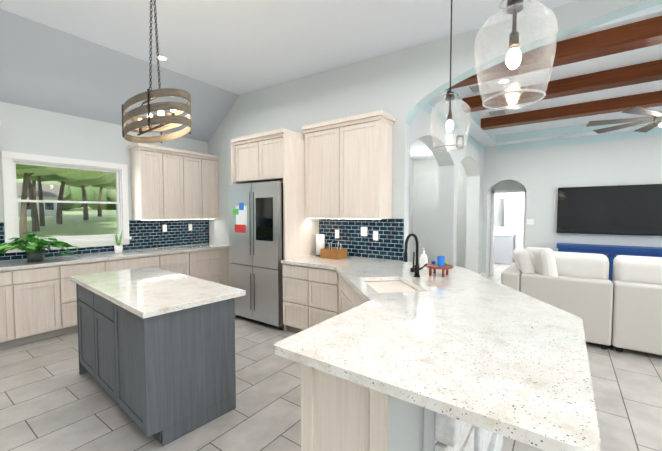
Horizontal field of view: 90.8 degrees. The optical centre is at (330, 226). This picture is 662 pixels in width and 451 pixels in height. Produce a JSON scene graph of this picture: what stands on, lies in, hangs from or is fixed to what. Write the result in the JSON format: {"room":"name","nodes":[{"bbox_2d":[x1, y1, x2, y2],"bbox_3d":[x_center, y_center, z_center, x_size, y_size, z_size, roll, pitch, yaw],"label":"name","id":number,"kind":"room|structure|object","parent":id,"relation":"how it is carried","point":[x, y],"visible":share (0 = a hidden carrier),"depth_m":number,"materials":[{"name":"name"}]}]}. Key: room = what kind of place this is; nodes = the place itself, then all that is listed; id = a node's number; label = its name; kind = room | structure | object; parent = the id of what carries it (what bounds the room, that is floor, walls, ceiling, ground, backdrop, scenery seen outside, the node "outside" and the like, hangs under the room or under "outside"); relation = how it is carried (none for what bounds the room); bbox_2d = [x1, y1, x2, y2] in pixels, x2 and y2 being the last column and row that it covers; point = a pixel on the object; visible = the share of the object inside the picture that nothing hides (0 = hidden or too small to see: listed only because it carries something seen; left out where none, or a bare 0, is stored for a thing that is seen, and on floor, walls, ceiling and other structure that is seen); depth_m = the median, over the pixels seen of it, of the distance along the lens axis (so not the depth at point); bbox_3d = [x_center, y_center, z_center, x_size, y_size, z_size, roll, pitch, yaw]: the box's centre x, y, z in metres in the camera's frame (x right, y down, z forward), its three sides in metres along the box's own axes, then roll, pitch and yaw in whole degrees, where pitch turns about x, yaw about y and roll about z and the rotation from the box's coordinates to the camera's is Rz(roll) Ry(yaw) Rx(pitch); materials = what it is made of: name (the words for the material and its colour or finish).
{"room":"kitchen","nodes":[
{"label":"kitchen","id":0,"kind":"room"},
{"bbox_2d":[0,101,207,260],"bbox_3d":[-3.880,-0.157,4.308,0.150,2.990,5.300,2,3,36],"label":"wall","id":1,"kind":"structure","parent":0,"point":[27,130],"depth_m":4.48,"materials":[{"name":"white paint"}]},
{"bbox_2d":[1,151,131,252],"bbox_3d":[-3.640,-0.326,4.590,0.200,1.245,1.440,2,3,36],"label":"window","id":2,"kind":"structure","parent":1,"relation":"in","point":[10,160],"depth_m":4.50,"materials":[{"name":"white wood"}]},
{"bbox_2d":[128,144,167,219],"bbox_3d":[-2.909,-0.667,5.222,0.329,1.110,0.403,2,3,36],"label":"upper cabinet","id":3,"kind":"object","parent":1,"relation":"attached to","point":[149,166],"depth_m":5.10,"materials":[{"name":"brown wood"}]},
{"bbox_2d":[168,152,187,219],"bbox_3d":[-2.725,-0.678,5.476,0.329,1.110,0.464,2,3,36],"label":"upper cabinet","id":4,"kind":"object","parent":1,"relation":"attached to","point":[174,198],"depth_m":5.45,"materials":[{"name":"brown wood"}]},
{"bbox_2d":[188,152,207,219],"bbox_3d":[-2.524,-0.690,5.754,0.329,1.110,0.463,2,3,36],"label":"upper cabinet","id":5,"kind":"object","parent":1,"relation":"attached to","point":[197,174],"depth_m":5.73,"materials":[{"name":"brown wood"}]},
{"bbox_2d":[204,156,219,219],"bbox_3d":[-2.341,-0.700,6.008,0.329,1.110,0.403,2,3,36],"label":"upper cabinet","id":6,"kind":"object","parent":1,"relation":"attached to","point":[210,162],"depth_m":5.98,"materials":[{"name":"brown wood"}]},
{"bbox_2d":[0,0,577,141],"bbox_3d":[0.645,-1.795,0.978,11.000,0.810,5.310,2,3,36],"label":"ceiling","id":7,"kind":"structure","parent":0,"point":[88,59],"depth_m":3.76,"materials":[{"name":"grey paint"}]},
{"bbox_2d":[121,0,190,142],"bbox_3d":[-1.512,-1.443,2.791,0.997,1.314,0.386,2,3,36],"label":"chandelier","id":8,"kind":"object","parent":7,"relation":"hanging from","point":[171,119],"visible":1,"depth_m":2.66,"materials":[{"name":"brown wood"}]},
{"bbox_2d":[154,55,168,60],"bbox_3d":[-2.217,-2.212,4.278,0.176,0.007,0.176,2,3,36],"label":"recessed light","id":9,"kind":"object","parent":7,"relation":"in","point":[163,58],"visible":0.88,"depth_m":4.28,"materials":[{"name":"white"}]},
{"bbox_2d":[429,0,470,150],"bbox_3d":[0.910,-1.314,2.479,0.300,1.425,0.300,2,3,36],"label":"pendant light","id":10,"kind":"object","parent":7,"relation":"hanging from","point":[449,98],"visible":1,"depth_m":2.48,"materials":[{"name":"clear glass"}]},
{"bbox_2d":[474,0,557,109],"bbox_3d":[0.754,-1.241,1.324,0.300,1.438,0.300,2,3,36],"label":"pendant light","id":11,"kind":"object","parent":7,"relation":"hanging from","point":[514,54],"visible":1,"depth_m":1.33,"materials":[{"name":"clear glass"}]},
{"bbox_2d":[0,264,661,450],"bbox_3d":[1.652,1.270,5.930,19.000,0.001,20.000,2,3,36],"label":"floor","id":12,"kind":"structure","parent":0,"point":[52,398],"depth_m":2.60,"materials":[{"name":"tile"}]},
{"bbox_2d":[0,268,23,349],"bbox_3d":[-3.912,0.923,3.650,0.618,0.887,0.542,2,3,36],"label":"base cabinet","id":13,"kind":"object","parent":12,"relation":"on","point":[11,286],"depth_m":3.63,"materials":[{"name":"brown wood"}]},
{"bbox_2d":[20,264,63,343],"bbox_3d":[-3.685,0.909,3.965,0.618,0.887,0.481,2,3,36],"label":"base cabinet","id":14,"kind":"object","parent":12,"relation":"on","point":[43,287],"depth_m":3.85,"materials":[{"name":"brown wood"}]},
{"bbox_2d":[0,244,228,271],"bbox_3d":[-3.551,0.437,4.107,0.644,0.040,4.978,2,3,36],"label":"countertop","id":15,"kind":"structure","parent":14,"relation":"on","point":[51,261],"depth_m":4.44,"materials":[{"name":"white stone"}]},
{"bbox_2d":[0,231,78,261],"bbox_3d":[-3.514,0.237,3.962,0.475,0.371,0.818,2,3,36],"label":"pothos plant","id":16,"kind":"object","parent":15,"relation":"on","point":[34,251],"visible":1,"depth_m":3.92,"materials":[{"name":"green plant"}]},
{"bbox_2d":[114,229,122,252],"bbox_3d":[-3.150,0.204,4.832,0.108,0.362,0.138,2,3,36],"label":"snake plant","id":17,"kind":"object","parent":15,"relation":"on","point":[118,247],"visible":1,"depth_m":4.81,"materials":[{"name":"green plant"}]},
{"bbox_2d":[60,260,111,333],"bbox_3d":[-3.404,0.892,4.355,0.618,0.887,0.602,2,3,36],"label":"base cabinet","id":18,"kind":"object","parent":12,"relation":"on","point":[97,266],"depth_m":4.09,"materials":[{"name":"brown wood"}]},
{"bbox_2d":[112,256,159,270],"bbox_3d":[-3.053,0.872,4.841,0.618,0.887,0.720,2,3,36],"label":"base cabinet","id":19,"kind":"object","parent":12,"relation":"on","point":[137,261],"depth_m":4.67,"materials":[{"name":"brown wood"}]},
{"bbox_2d":[76,294,235,445],"bbox_3d":[-1.560,0.960,2.795,1.644,0.886,0.763,2,3,36],"label":"kitchen island","id":20,"kind":"object","parent":12,"relation":"on","point":[156,349],"depth_m":2.29,"materials":[{"name":"wood"}]},
{"bbox_2d":[70,266,245,321],"bbox_3d":[-1.552,0.495,2.785,1.784,0.040,0.858,2,3,36],"label":"island countertop","id":21,"kind":"structure","parent":20,"relation":"on","point":[147,293],"depth_m":2.49,"materials":[{"name":"white stone"}]},
{"bbox_2d":[160,252,191,275],"bbox_3d":[-2.720,0.852,5.302,0.618,0.887,0.541,2,3,36],"label":"base cabinet","id":22,"kind":"object","parent":12,"relation":"on","point":[179,262],"depth_m":5.18,"materials":[{"name":"brown wood"}]},
{"bbox_2d":[192,248,228,285],"bbox_3d":[-2.334,0.829,5.837,0.618,0.887,0.778,2,3,36],"label":"base cabinet","id":23,"kind":"object","parent":12,"relation":"on","point":[212,265],"depth_m":5.69,"materials":[{"name":"brown wood"}]},
{"bbox_2d":[229,181,283,329],"bbox_3d":[-0.843,0.358,4.715,0.975,1.924,0.764,2,3,36],"label":"fridge","id":24,"kind":"object","parent":12,"relation":"on","point":[256,231],"visible":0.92,"depth_m":4.34,"materials":[{"name":"silver metal"}]},
{"bbox_2d":[235,256,450,358],"bbox_3d":[-0.129,0.944,3.153,1.940,0.888,2.558,2,3,36],"label":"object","id":25,"kind":"structure","parent":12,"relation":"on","point":[303,314],"depth_m":3.82,"materials":[{"name":"brown wood"}]},
{"bbox_2d":[315,232,324,255],"bbox_3d":[-0.147,0.233,4.518,0.150,0.332,0.150,2,3,36],"label":"paper towel","id":26,"kind":"object","parent":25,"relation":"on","point":[320,240],"visible":0.79,"depth_m":4.47,"materials":[{"name":"white paper"}]},
{"bbox_2d":[320,240,346,259],"bbox_3d":[0.039,0.293,4.300,0.280,0.231,0.220,2,3,36],"label":"box","id":27,"kind":"object","parent":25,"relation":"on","point":[337,253],"visible":1,"depth_m":4.23,"materials":[{"name":"brown wood"}]},
{"bbox_2d":[283,266,422,301],"bbox_3d":[0.157,0.488,2.915,1.000,0.040,1.000,2,3,36],"label":"countertop","id":28,"kind":"structure","parent":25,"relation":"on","point":[327,281],"depth_m":3.64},
{"bbox_2d":[295,270,486,450],"bbox_3d":[0.844,0.975,2.451,0.600,0.888,2.558,2,3,36],"label":"base cabinet","id":29,"kind":"object","parent":12,"relation":"on","point":[383,346],"depth_m":1.48,"materials":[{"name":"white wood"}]},
{"bbox_2d":[339,274,398,293],"bbox_3d":[0.698,0.484,3.011,0.685,0.040,1.788,2,3,36],"label":"countertop","id":30,"kind":"structure","parent":29,"relation":"on","point":[364,275],"depth_m":3.04,"materials":[{"name":"white stone"}]},
{"bbox_2d":[410,252,414,271],"bbox_3d":[0.829,0.352,3.276,0.058,0.200,0.060,2,3,36],"label":"dish brush","id":31,"kind":"object","parent":30,"relation":"on","point":[411,269],"visible":0.77,"depth_m":3.27,"materials":[{"name":"black plastic"}]},
{"bbox_2d":[404,233,426,276],"bbox_3d":[0.768,0.263,2.935,0.151,0.407,0.238,2,3,36],"label":"faucet","id":32,"kind":"object","parent":30,"relation":"on","point":[416,270],"visible":1,"depth_m":3.00,"materials":[{"name":"black metal"}]},
{"bbox_2d":[420,248,427,269],"bbox_3d":[0.966,0.333,3.398,0.079,0.228,0.080,2,3,36],"label":"soap dispenser","id":33,"kind":"object","parent":30,"relation":"on","point":[423,259],"visible":0.92,"depth_m":3.37,"materials":[{"name":"white plastic"}]},
{"bbox_2d":[425,256,452,276],"bbox_3d":[1.028,0.367,3.108,0.250,0.184,0.250,2,3,36],"label":"tray","id":34,"kind":"object","parent":30,"relation":"on","point":[442,264],"visible":0.96,"depth_m":3.04,"materials":[{"name":"brown wood"}]},
{"bbox_2d":[274,267,599,450],"bbox_3d":[0.991,0.517,2.233,1.150,0.040,2.708,2,3,36],"label":"countertop","id":35,"kind":"structure","parent":29,"relation":"on","point":[521,374],"depth_m":1.22,"materials":[{"name":"white stone"}]},
{"bbox_2d":[351,278,434,301],"bbox_3d":[0.498,0.605,2.739,0.695,0.203,0.695,2,3,36],"label":"sink","id":36,"kind":"object","parent":35,"relation":"in","point":[399,289],"depth_m":2.71,"materials":[{"name":"white ceramic"}]},
{"bbox_2d":[422,407,502,450],"bbox_3d":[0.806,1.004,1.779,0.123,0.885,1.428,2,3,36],"label":"chair","id":37,"kind":"object","parent":12,"relation":"on","point":[441,432],"visible":0.19,"depth_m":1.22,"materials":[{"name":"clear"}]},
{"bbox_2d":[501,263,661,354],"bbox_3d":[3.917,0.971,4.030,3.020,0.759,1.750,2,3,36],"label":"sofa","id":38,"kind":"object","parent":12,"relation":"on","point":[620,315],"visible":0.62,"depth_m":3.59,"materials":[{"name":"white fabric"}]},
{"bbox_2d":[513,247,661,284],"bbox_3d":[3.958,0.616,4.029,2.953,0.720,1.718,2,3,36],"label":"sofa cushions","id":39,"kind":"object","parent":38,"relation":"on","point":[551,262],"visible":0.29,"depth_m":3.86,"materials":[{"name":"white fabric"}]},
{"bbox_2d":[557,243,661,280],"bbox_3d":[5.601,0.820,5.917,2.500,0.899,0.430,2,3,36],"label":"console","id":40,"kind":"object","parent":12,"relation":"on","point":[612,251],"visible":0.46,"depth_m":6.01,"materials":[{"name":"blue"}]},
{"bbox_2d":[409,139,434,261],"bbox_3d":[1.255,-0.263,6.675,2.050,3.000,4.550,2,3,36],"label":"wall","id":41,"kind":"structure","parent":0,"point":[419,150],"depth_m":8.43,"materials":[{"name":"white paint"}]},
{"bbox_2d":[208,0,661,285],"bbox_3d":[2.090,-0.433,3.171,11.150,3.640,0.160,2,3,36],"label":"wall","id":42,"kind":"structure","parent":0,"point":[377,83],"depth_m":4.01,"materials":[{"name":"white paint"}]},
{"bbox_2d":[235,138,254,182],"bbox_3d":[-0.975,-0.941,4.855,0.564,0.570,0.658,2,3,36],"label":"upper cabinet","id":43,"kind":"object","parent":42,"relation":"attached to","point":[245,150],"depth_m":4.63,"materials":[{"name":"brown wood"}]},
{"bbox_2d":[255,130,302,185],"bbox_3d":[-0.616,-0.930,4.595,0.563,0.570,0.658,2,3,36],"label":"upper cabinet","id":44,"kind":"object","parent":42,"relation":"attached to","point":[278,157],"depth_m":4.30,"materials":[{"name":"brown wood"}]},
{"bbox_2d":[303,122,334,217],"bbox_3d":[-0.009,-0.705,4.371,0.630,1.181,0.328,2,3,36],"label":"upper cabinet","id":45,"kind":"object","parent":42,"relation":"attached to","point":[318,142],"depth_m":4.28,"materials":[{"name":"brown wood"}]},
{"bbox_2d":[335,114,394,221],"bbox_3d":[0.405,-0.692,4.073,0.630,1.181,0.328,2,3,36],"label":"upper cabinet","id":46,"kind":"object","parent":42,"relation":"attached to","point":[363,146],"depth_m":3.92,"materials":[{"name":"brown wood"}]},
{"bbox_2d":[409,102,483,273],"bbox_3d":[2.154,-0.441,5.926,0.273,3.420,4.400,2,3,36],"label":"wall","id":47,"kind":"structure","parent":0,"point":[470,156],"depth_m":5.80,"materials":[{"name":"white paint"}]},
{"bbox_2d":[456,135,463,148],"bbox_3d":[2.262,-1.488,5.717,0.099,0.210,0.100,2,3,36],"label":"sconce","id":48,"kind":"object","parent":47,"relation":"attached to","point":[459,142],"depth_m":5.71,"materials":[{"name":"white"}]},
{"bbox_2d":[413,128,661,276],"bbox_3d":[6.558,-0.504,7.402,8.850,3.420,3.153,2,3,36],"label":"wall","id":49,"kind":"structure","parent":0,"point":[523,182],"depth_m":7.04,"materials":[{"name":"white paint"}]},
{"bbox_2d":[526,219,533,224],"bbox_3d":[4.322,-0.110,7.079,0.140,0.120,0.015,2,3,36],"label":"switch plate","id":50,"kind":"object","parent":49,"relation":"attached to","point":[530,221],"visible":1,"depth_m":7.08,"materials":[{"name":"white plastic"}]},
{"bbox_2d":[557,184,661,235],"bbox_3d":[5.364,-0.321,6.283,1.650,0.930,0.070,2,3,36],"label":"screen","id":51,"kind":"object","parent":49,"relation":"attached to","point":[627,210],"visible":1,"depth_m":6.24,"materials":[{"name":"black"}]},
{"bbox_2d":[428,4,661,146],"bbox_3d":[5.038,-1.900,3.880,7.270,0.410,4.542,2,3,36],"label":"ceiling","id":52,"kind":"structure","parent":0,"point":[560,129],"depth_m":4.74,"materials":[{"name":"white paint"}]},
{"bbox_2d":[467,81,492,92],"bbox_3d":[2.008,-1.870,4.390,0.260,0.011,0.320,2,3,36],"label":"ceiling vent","id":53,"kind":"object","parent":52,"relation":"in","point":[473,88],"visible":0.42,"depth_m":4.38,"materials":[{"name":"white metal"}]},
{"bbox_2d":[487,109,507,115],"bbox_3d":[2.798,-1.917,5.484,0.260,0.011,0.320,2,3,36],"label":"ceiling vent","id":54,"kind":"object","parent":52,"relation":"in","point":[496,112],"visible":0.96,"depth_m":5.47,"materials":[{"name":"white metal"}]},
{"bbox_2d":[496,78,511,83],"bbox_3d":[2.220,-1.867,4.188,0.176,0.007,0.176,2,3,36],"label":"recessed light","id":55,"kind":"object","parent":52,"relation":"in","point":[500,81],"depth_m":4.19,"materials":[{"name":"white"}]},
{"bbox_2d":[447,16,661,89],"bbox_3d":[4.053,-1.693,2.040,6.686,0.164,0.210,2,3,36],"label":"beam","id":56,"kind":"structure","parent":52,"relation":"attached to","point":[635,35],"depth_m":3.08,"materials":[{"name":"brown wood"}]},
{"bbox_2d":[462,60,661,112],"bbox_3d":[4.708,-1.732,2.947,6.686,0.164,0.210,2,3,36],"label":"beam","id":57,"kind":"structure","parent":52,"relation":"attached to","point":[651,71],"depth_m":4.02,"materials":[{"name":"brown wood"}]},
{"bbox_2d":[586,106,661,133],"bbox_3d":[3.778,-1.405,3.633,1.476,0.532,1.476,2,3,36],"label":"ceiling fan","id":58,"kind":"object","parent":57,"relation":"hanging from","point":[656,118],"visible":1,"depth_m":3.82,"materials":[{"name":"silver metal"}]},
{"bbox_2d":[481,91,661,129],"bbox_3d":[5.457,-1.776,3.985,6.686,0.164,0.210,2,3,36],"label":"beam","id":59,"kind":"structure","parent":52,"relation":"attached to","point":[644,100],"depth_m":5.07,"materials":[{"name":"brown wood"}]},
{"label":"outside","id":60,"kind":"structure","parent":0,"visible":0},
{"bbox_2d":[16,178,116,237],"bbox_3d":[-135.465,-12.768,163.512,399.700,15.394,400.000,2,3,36],"label":"lawn","id":61,"kind":"structure","parent":60,"point":[69,210],"depth_m":49.08,"materials":[{"name":"green plant"}]},
{"bbox_2d":[16,174,35,217],"bbox_3d":[-38.382,-6.120,41.539,8.790,9.895,9.285,2,3,36],"label":"tree","id":62,"kind":"object","parent":61,"relation":"on","point":[33,182],"depth_m":41.76,"materials":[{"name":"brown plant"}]},
{"bbox_2d":[27,177,39,230],"bbox_3d":[-20.893,-4.111,22.487,8.571,8.812,9.718,2,3,36],"label":"tree","id":63,"kind":"object","parent":61,"relation":"on","point":[34,211],"depth_m":22.25,"materials":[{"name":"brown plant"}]},
{"bbox_2d":[37,173,54,225],"bbox_3d":[-23.545,-4.606,27.376,7.598,9.084,8.199,2,3,36],"label":"tree","id":64,"kind":"object","parent":61,"relation":"on","point":[41,208],"depth_m":27.15,"materials":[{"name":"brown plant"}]},
{"bbox_2d":[16,164,108,237],"bbox_3d":[-16.319,-3.512,17.744,9.356,8.323,8.217,2,3,36],"label":"tree","id":65,"kind":"object","parent":61,"relation":"on","point":[66,172],"depth_m":17.37,"materials":[{"name":"green plant"}]},
{"bbox_2d":[16,172,115,223],"bbox_3d":[-24.606,-4.937,31.889,11.133,9.208,9.020,2,3,36],"label":"tree","id":66,"kind":"object","parent":61,"relation":"on","point":[101,180],"depth_m":30.64,"materials":[{"name":"green plant"}]},
{"bbox_2d":[58,180,115,219],"bbox_3d":[-29.143,-5.512,38.139,10.084,9.471,9.560,2,3,36],"label":"tree","id":67,"kind":"object","parent":61,"relation":"on","point":[84,197],"depth_m":37.91,"materials":[{"name":"green plant"}]},
{"bbox_2d":[73,184,115,216],"bbox_3d":[-34.649,-6.395,49.608,9.652,9.652,9.874,2,3,36],"label":"tree","id":68,"kind":"object","parent":61,"relation":"on","point":[100,205],"depth_m":49.48,"materials":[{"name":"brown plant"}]},
{"bbox_2d":[91,185,115,189],"bbox_3d":[-44.836,-7.926,67.461,9.542,10.282,9.028,2,3,36],"label":"tree","id":69,"kind":"object","parent":61,"relation":"on","point":[111,188],"depth_m":67.37,"materials":[{"name":"green plant"}]}
]}

